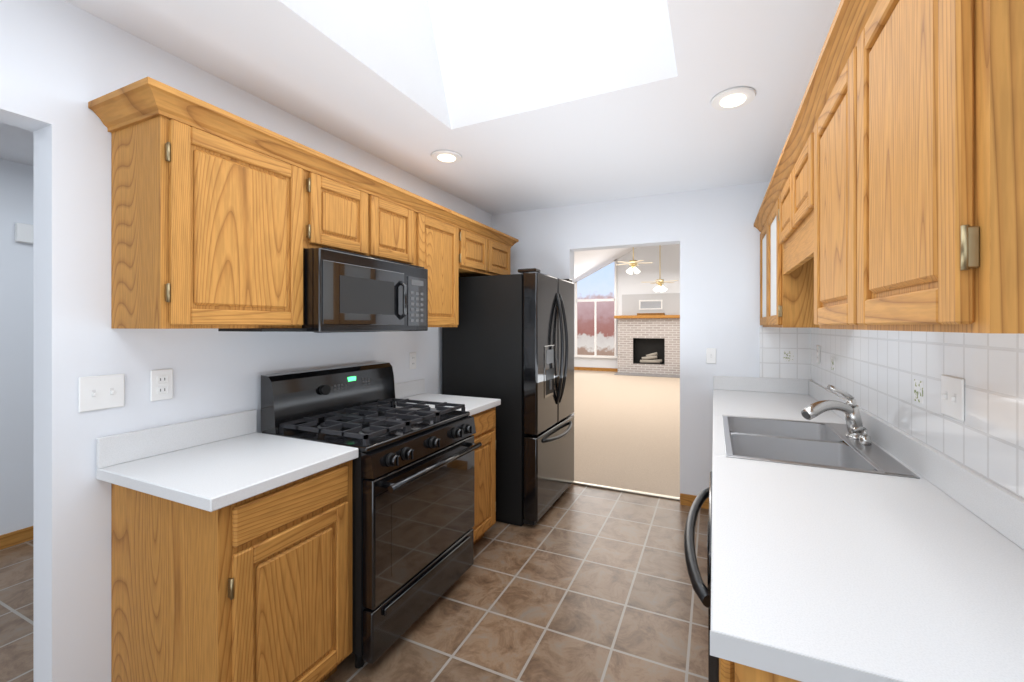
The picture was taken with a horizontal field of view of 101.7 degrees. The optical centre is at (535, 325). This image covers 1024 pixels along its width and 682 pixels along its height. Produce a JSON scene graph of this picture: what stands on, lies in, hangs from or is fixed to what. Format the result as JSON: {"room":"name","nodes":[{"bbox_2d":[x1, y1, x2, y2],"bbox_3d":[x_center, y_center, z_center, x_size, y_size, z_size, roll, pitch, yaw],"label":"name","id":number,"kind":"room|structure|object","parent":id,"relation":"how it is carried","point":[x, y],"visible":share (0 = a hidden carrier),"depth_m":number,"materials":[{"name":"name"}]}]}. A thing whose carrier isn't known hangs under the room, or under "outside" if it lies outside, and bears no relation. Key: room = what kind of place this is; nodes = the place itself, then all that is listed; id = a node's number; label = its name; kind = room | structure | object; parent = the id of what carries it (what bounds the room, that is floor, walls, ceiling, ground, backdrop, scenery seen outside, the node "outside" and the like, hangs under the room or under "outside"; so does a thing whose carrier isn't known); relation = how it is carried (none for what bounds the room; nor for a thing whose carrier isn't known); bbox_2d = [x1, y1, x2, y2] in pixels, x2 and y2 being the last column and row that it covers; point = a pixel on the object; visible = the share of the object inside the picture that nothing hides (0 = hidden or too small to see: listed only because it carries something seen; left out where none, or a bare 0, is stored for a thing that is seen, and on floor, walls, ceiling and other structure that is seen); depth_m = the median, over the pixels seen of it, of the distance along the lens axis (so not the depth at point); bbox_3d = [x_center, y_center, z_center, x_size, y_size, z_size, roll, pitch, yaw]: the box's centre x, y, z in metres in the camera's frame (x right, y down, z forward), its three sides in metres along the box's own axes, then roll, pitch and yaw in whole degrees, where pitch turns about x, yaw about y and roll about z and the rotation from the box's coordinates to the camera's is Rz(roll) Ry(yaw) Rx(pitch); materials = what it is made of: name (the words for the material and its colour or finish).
{"room":"kitchen","nodes":[
{"label":"kitchen","id":0,"kind":"room"},
{"bbox_2d":[0,159,32,534],"bbox_3d":[-3.465,0.175,2.488,0.130,2.440,5.301,0,0,23],"label":"wall","id":1,"kind":"structure","parent":0,"point":[16,366],"depth_m":2.66,"materials":[{"name":"white paint"}]},
{"bbox_2d":[0,526,32,549],"bbox_3d":[-3.397,1.353,2.457,0.013,0.085,5.038,0,0,23],"label":"baseboard","id":2,"kind":"structure","parent":1,"relation":"attached to","point":[13,538],"depth_m":2.65,"materials":[{"name":"brown wood"}]},
{"bbox_2d":[15,223,32,243],"bbox_3d":[-3.287,-0.595,2.689,0.032,0.120,0.090,0,0,23],"label":"wall sensor","id":3,"kind":"object","parent":1,"relation":"attached to","point":[23,233],"visible":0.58,"depth_m":2.67,"materials":[{"name":"white plastic"}]},
{"bbox_2d":[0,0,491,681],"bbox_3d":[-1.460,0.175,1.628,0.130,2.440,5.301,0,0,23],"label":"wall","id":4,"kind":"structure","parent":0,"point":[62,62],"depth_m":1.39,"materials":[{"name":"white paint"}]},
{"bbox_2d":[79,374,124,411],"bbox_3d":[-1.469,0.227,1.415,0.015,0.116,0.116,0,0,23],"label":"switch plate","id":5,"kind":"object","parent":4,"relation":"attached to","point":[100,392],"visible":1,"depth_m":1.41,"materials":[{"name":"white plastic"}]},
{"bbox_2d":[150,369,172,401],"bbox_3d":[-1.406,0.223,1.569,0.009,0.116,0.070,0,0,23],"label":"electrical outlet","id":6,"kind":"object","parent":4,"relation":"attached to","point":[161,384],"visible":1,"depth_m":1.56,"materials":[{"name":"white plastic"}]},
{"bbox_2d":[104,93,311,328],"bbox_3d":[-1.222,-0.347,1.603,0.322,0.715,0.493,0,0,23],"label":"upper cabinet","id":7,"kind":"object","parent":4,"relation":"attached to","point":[221,218],"depth_m":1.43,"materials":[{"name":"brown wood"}]},
{"bbox_2d":[312,157,419,265],"bbox_3d":[-0.981,-0.518,2.163,0.322,0.372,0.727,0,0,23],"label":"upper cabinet","id":8,"kind":"object","parent":4,"relation":"attached to","point":[352,214],"depth_m":2.05,"materials":[{"name":"brown wood"}]},
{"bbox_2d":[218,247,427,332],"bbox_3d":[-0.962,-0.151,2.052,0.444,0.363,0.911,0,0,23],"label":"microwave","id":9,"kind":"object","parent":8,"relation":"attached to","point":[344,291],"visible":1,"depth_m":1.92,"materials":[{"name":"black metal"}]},
{"bbox_2d":[409,352,415,369],"bbox_3d":[-0.846,0.243,2.875,0.009,0.116,0.070,0,0,23],"label":"electrical outlet","id":10,"kind":"object","parent":4,"relation":"attached to","point":[412,360],"visible":1,"depth_m":2.87,"materials":[{"name":"white plastic"}]},
{"bbox_2d":[420,205,463,326],"bbox_3d":[-0.750,-0.347,2.702,0.322,0.715,0.446,0,0,23],"label":"upper cabinet","id":11,"kind":"object","parent":4,"relation":"attached to","point":[441,235],"depth_m":2.66,"materials":[{"name":"brown wood"}]},
{"bbox_2d":[464,221,515,276],"bbox_3d":[-0.506,-0.549,3.270,0.322,0.310,0.790,0,0,23],"label":"upper cabinet","id":12,"kind":"object","parent":4,"relation":"attached to","point":[485,254],"depth_m":3.16,"materials":[{"name":"brown wood"}]},
{"bbox_2d":[0,484,708,681],"bbox_3d":[-1.242,1.425,1.507,4.990,0.060,5.250,0,0,23],"label":"floor","id":13,"kind":"structure","parent":0,"point":[578,583],"depth_m":2.05,"materials":[{"name":"tile"}]},
{"bbox_2d":[111,460,351,681],"bbox_3d":[-1.087,0.958,1.542,0.617,0.874,0.487,0,0,23],"label":"base cabinet","id":14,"kind":"object","parent":13,"relation":"on","point":[257,588],"visible":0.96,"depth_m":1.35,"materials":[{"name":"brown wood"}]},
{"bbox_2d":[96,409,358,511],"bbox_3d":[-1.088,0.449,1.521,0.632,0.140,0.526,0,0,23],"label":"countertop","id":15,"kind":"structure","parent":14,"relation":"on","point":[210,464],"depth_m":1.46,"materials":[{"name":"laminate"}]},
{"bbox_2d":[261,362,481,668],"bbox_3d":[-0.756,0.809,2.082,0.726,1.172,0.756,0,0,23],"label":"range","id":16,"kind":"object","parent":13,"relation":"on","point":[412,513],"visible":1,"depth_m":1.88,"materials":[{"name":"black metal"}]},
{"bbox_2d":[472,407,495,543],"bbox_3d":[-0.608,0.958,2.659,0.617,0.874,0.412,0,0,23],"label":"base cabinet","id":17,"kind":"object","parent":13,"relation":"on","point":[485,481],"visible":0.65,"depth_m":2.58,"materials":[{"name":"brown wood"}]},
{"bbox_2d":[394,379,500,415],"bbox_3d":[-0.599,0.449,2.661,0.632,0.140,0.422,0,0,23],"label":"countertop","id":18,"kind":"structure","parent":17,"relation":"on","point":[413,390],"depth_m":2.73,"materials":[{"name":"laminate"}]},
{"bbox_2d":[442,268,573,525],"bbox_3d":[-0.151,0.500,3.346,0.841,1.790,0.830,0,0,23],"label":"refrigerator","id":19,"kind":"object","parent":13,"relation":"on","point":[508,341],"visible":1,"depth_m":2.95,"materials":[{"name":"black metal"}]},
{"bbox_2d":[684,471,718,681],"bbox_3d":[0.753,0.959,1.094,0.679,0.872,0.670,0,0,23],"label":"dishwasher","id":20,"kind":"object","parent":13,"relation":"on","point":[702,590],"visible":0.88,"depth_m":1.01,"materials":[{"name":"black metal"}]},
{"bbox_2d":[719,658,800,681],"bbox_3d":[0.638,0.958,0.679,0.616,0.874,0.310,0,0,23],"label":"base cabinet","id":21,"kind":"object","parent":13,"relation":"on","point":[730,671],"depth_m":0.65,"materials":[{"name":"brown wood"}]},
{"bbox_2d":[710,376,1023,681],"bbox_3d":[1.103,0.449,1.784,0.633,0.140,2.726,0,0,23],"label":"countertop","id":22,"kind":"structure","parent":21,"relation":"on","point":[819,574],"depth_m":0.84,"materials":[{"name":"laminate"}]},
{"bbox_2d":[722,415,919,478],"bbox_3d":[1.104,0.567,1.768,0.555,0.186,0.770,0,0,23],"label":"sink","id":23,"kind":"object","parent":22,"relation":"in","point":[808,443],"visible":0.44,"depth_m":1.77,"materials":[{"name":"silver metal"}]},
{"bbox_2d":[801,385,871,445],"bbox_3d":[1.237,0.362,1.728,0.256,0.226,0.217,0,0,23],"label":"faucet","id":24,"kind":"object","parent":22,"relation":"on","point":[856,429],"visible":1,"depth_m":1.72,"materials":[{"name":"silver metal"}]},
{"bbox_2d":[0,0,840,214],"bbox_3d":[-1.232,-1.595,1.530,4.990,1.100,5.301,0,0,23],"label":"ceiling","id":25,"kind":"structure","parent":0,"point":[521,105],"depth_m":1.93,"materials":[{"name":"white paint"}]},
{"bbox_2d":[431,150,461,163],"bbox_3d":[-0.546,-1.036,2.564,0.190,0.013,0.190,0,0,23],"label":"recessed light","id":26,"kind":"object","parent":25,"relation":"in","point":[446,156],"visible":1,"depth_m":2.54,"materials":[{"name":"white plastic"}]},
{"bbox_2d":[711,87,755,110],"bbox_3d":[0.907,-1.036,1.910,0.190,0.013,0.190,0,0,23],"label":"recessed light","id":27,"kind":"object","parent":25,"relation":"in","point":[733,98],"visible":0.98,"depth_m":1.89,"materials":[{"name":"white plastic"}]},
{"bbox_2d":[574,247,637,282],"bbox_3d":[2.653,-2.107,7.578,8.360,2.285,8.879,0,0,23],"label":"ceiling","id":28,"kind":"structure","parent":0,"point":[588,262],"depth_m":11.69,"materials":[{"name":"white paint"}]},
{"bbox_2d":[617,247,652,273],"bbox_3d":[2.481,-1.847,10.522,0.928,1.086,0.886,0,0,23],"label":"ceiling fan","id":29,"kind":"object","parent":28,"relation":"hanging from","point":[633,263],"visible":0.85,"depth_m":10.42,"materials":[{"name":"gold metal"}]},
{"bbox_2d":[641,279,677,291],"bbox_3d":[3.369,-1.783,11.279,0.965,1.737,0.931,0,0,23],"label":"ceiling fan","id":30,"kind":"object","parent":28,"relation":"hanging from","point":[660,287],"visible":0.92,"depth_m":11.23,"materials":[{"name":"gold metal"}]},
{"bbox_2d":[574,370,679,496],"bbox_3d":[2.669,1.419,7.615,8.360,0.072,9.060,0,0,23],"label":"floor","id":31,"kind":"structure","parent":0,"point":[626,432],"depth_m":5.44,"materials":[{"name":"beige carpet"}]},
{"bbox_2d":[614,313,679,377],"bbox_3d":[3.182,0.514,11.718,1.913,1.738,0.847,0,0,23],"label":"fireplace","id":32,"kind":"object","parent":31,"relation":"on","point":[648,344],"visible":0.94,"depth_m":11.81,"materials":[{"name":"brick"}]},
{"bbox_2d":[574,244,679,367],"bbox_3d":[4.429,-1.255,11.718,8.360,5.300,0.130,0,0,23],"label":"wall","id":33,"kind":"structure","parent":0,"point":[665,264],"depth_m":12.19,"materials":[{"name":"white paint"}]},
{"bbox_2d":[574,367,617,371],"bbox_3d":[1.597,1.334,12.852,2.000,0.098,0.013,0,0,23],"label":"baseboard","id":34,"kind":"structure","parent":33,"relation":"attached to","point":[597,369],"depth_m":12.73,"materials":[{"name":"brown wood"}]},
{"bbox_2d":[574,259,617,357],"bbox_3d":[1.835,-0.525,12.710,1.370,3.000,0.087,0,0,23],"label":"window","id":35,"kind":"structure","parent":33,"relation":"in","point":[595,313],"depth_m":12.71,"materials":[{"name":"white"}]},
{"bbox_2d":[622,293,679,314],"bbox_3d":[4.285,-0.615,11.690,3.703,0.620,0.030,0,0,23],"label":"chimney breast","id":36,"kind":"object","parent":33,"relation":"attached to","point":[665,303],"visible":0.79,"depth_m":12.08,"materials":[{"name":"grey paint"}]},
{"bbox_2d":[492,181,769,495],"bbox_3d":[0.877,-1.255,3.439,8.360,5.300,0.130,0,0,23],"label":"wall","id":37,"kind":"structure","parent":0,"point":[714,233],"depth_m":3.22,"materials":[{"name":"white paint"}]},
{"bbox_2d":[572,481,679,500],"bbox_3d":[0.744,1.387,3.507,0.904,0.016,0.037,0,0,23],"label":"trim","id":38,"kind":"structure","parent":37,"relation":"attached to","point":[628,491],"depth_m":3.48,"materials":[{"name":"silver metal"}]},
{"bbox_2d":[706,348,715,363],"bbox_3d":[1.334,0.230,3.160,0.070,0.116,0.015,0,0,23],"label":"switch plate","id":39,"kind":"object","parent":37,"relation":"attached to","point":[710,355],"visible":1,"depth_m":3.16,"materials":[{"name":"white plastic"}]},
{"bbox_2d":[758,192,805,327],"bbox_3d":[1.591,-0.347,2.525,0.322,0.715,0.977,0,0,23],"label":"upper cabinet","id":40,"kind":"object","parent":37,"relation":"attached to","point":[782,274],"depth_m":2.17,"materials":[{"name":"brown wood"}]},
{"bbox_2d":[774,120,805,251],"bbox_3d":[1.240,-0.549,1.709,0.322,0.310,0.800,0,0,23],"label":"upper cabinet","id":41,"kind":"object","parent":0,"relation":"attached to","point":[790,190],"depth_m":1.78,"materials":[{"name":"brown wood"}]},
{"bbox_2d":[806,0,1023,333],"bbox_3d":[0.897,-0.347,0.909,0.322,0.715,0.940,0,0,23],"label":"upper cabinet","id":42,"kind":"object","parent":0,"relation":"attached to","point":[893,199],"depth_m":0.68,"materials":[{"name":"brown wood"}]},
{"bbox_3d":[1.002,0.175,0.572,0.130,2.440,5.301,0,0,23],"label":"wall","id":43,"kind":"structure","parent":0,"visible":0},
{"bbox_2d":[759,327,1023,498],"bbox_3d":[1.246,0.195,1.723,0.322,0.368,2.724,0,0,23],"label":"tile backsplash","id":44,"kind":"structure","parent":43,"relation":"attached to","point":[892,378],"depth_m":1.30,"materials":[{"name":"white tile"}]},
{"bbox_2d":[817,345,819,363],"bbox_3d":[1.820,0.185,2.679,0.009,0.116,0.070,0,0,23],"label":"electrical outlet","id":45,"kind":"object","parent":44,"relation":"attached to","point":[818,353],"visible":1,"depth_m":2.66,"materials":[{"name":"white plastic"}]},
{"bbox_2d":[941,374,964,420],"bbox_3d":[1.171,0.201,1.175,0.015,0.116,0.116,0,0,23],"label":"switch plate","id":46,"kind":"object","parent":44,"relation":"attached to","point":[952,397],"visible":1,"depth_m":1.16,"materials":[{"name":"white plastic"}]}
]}

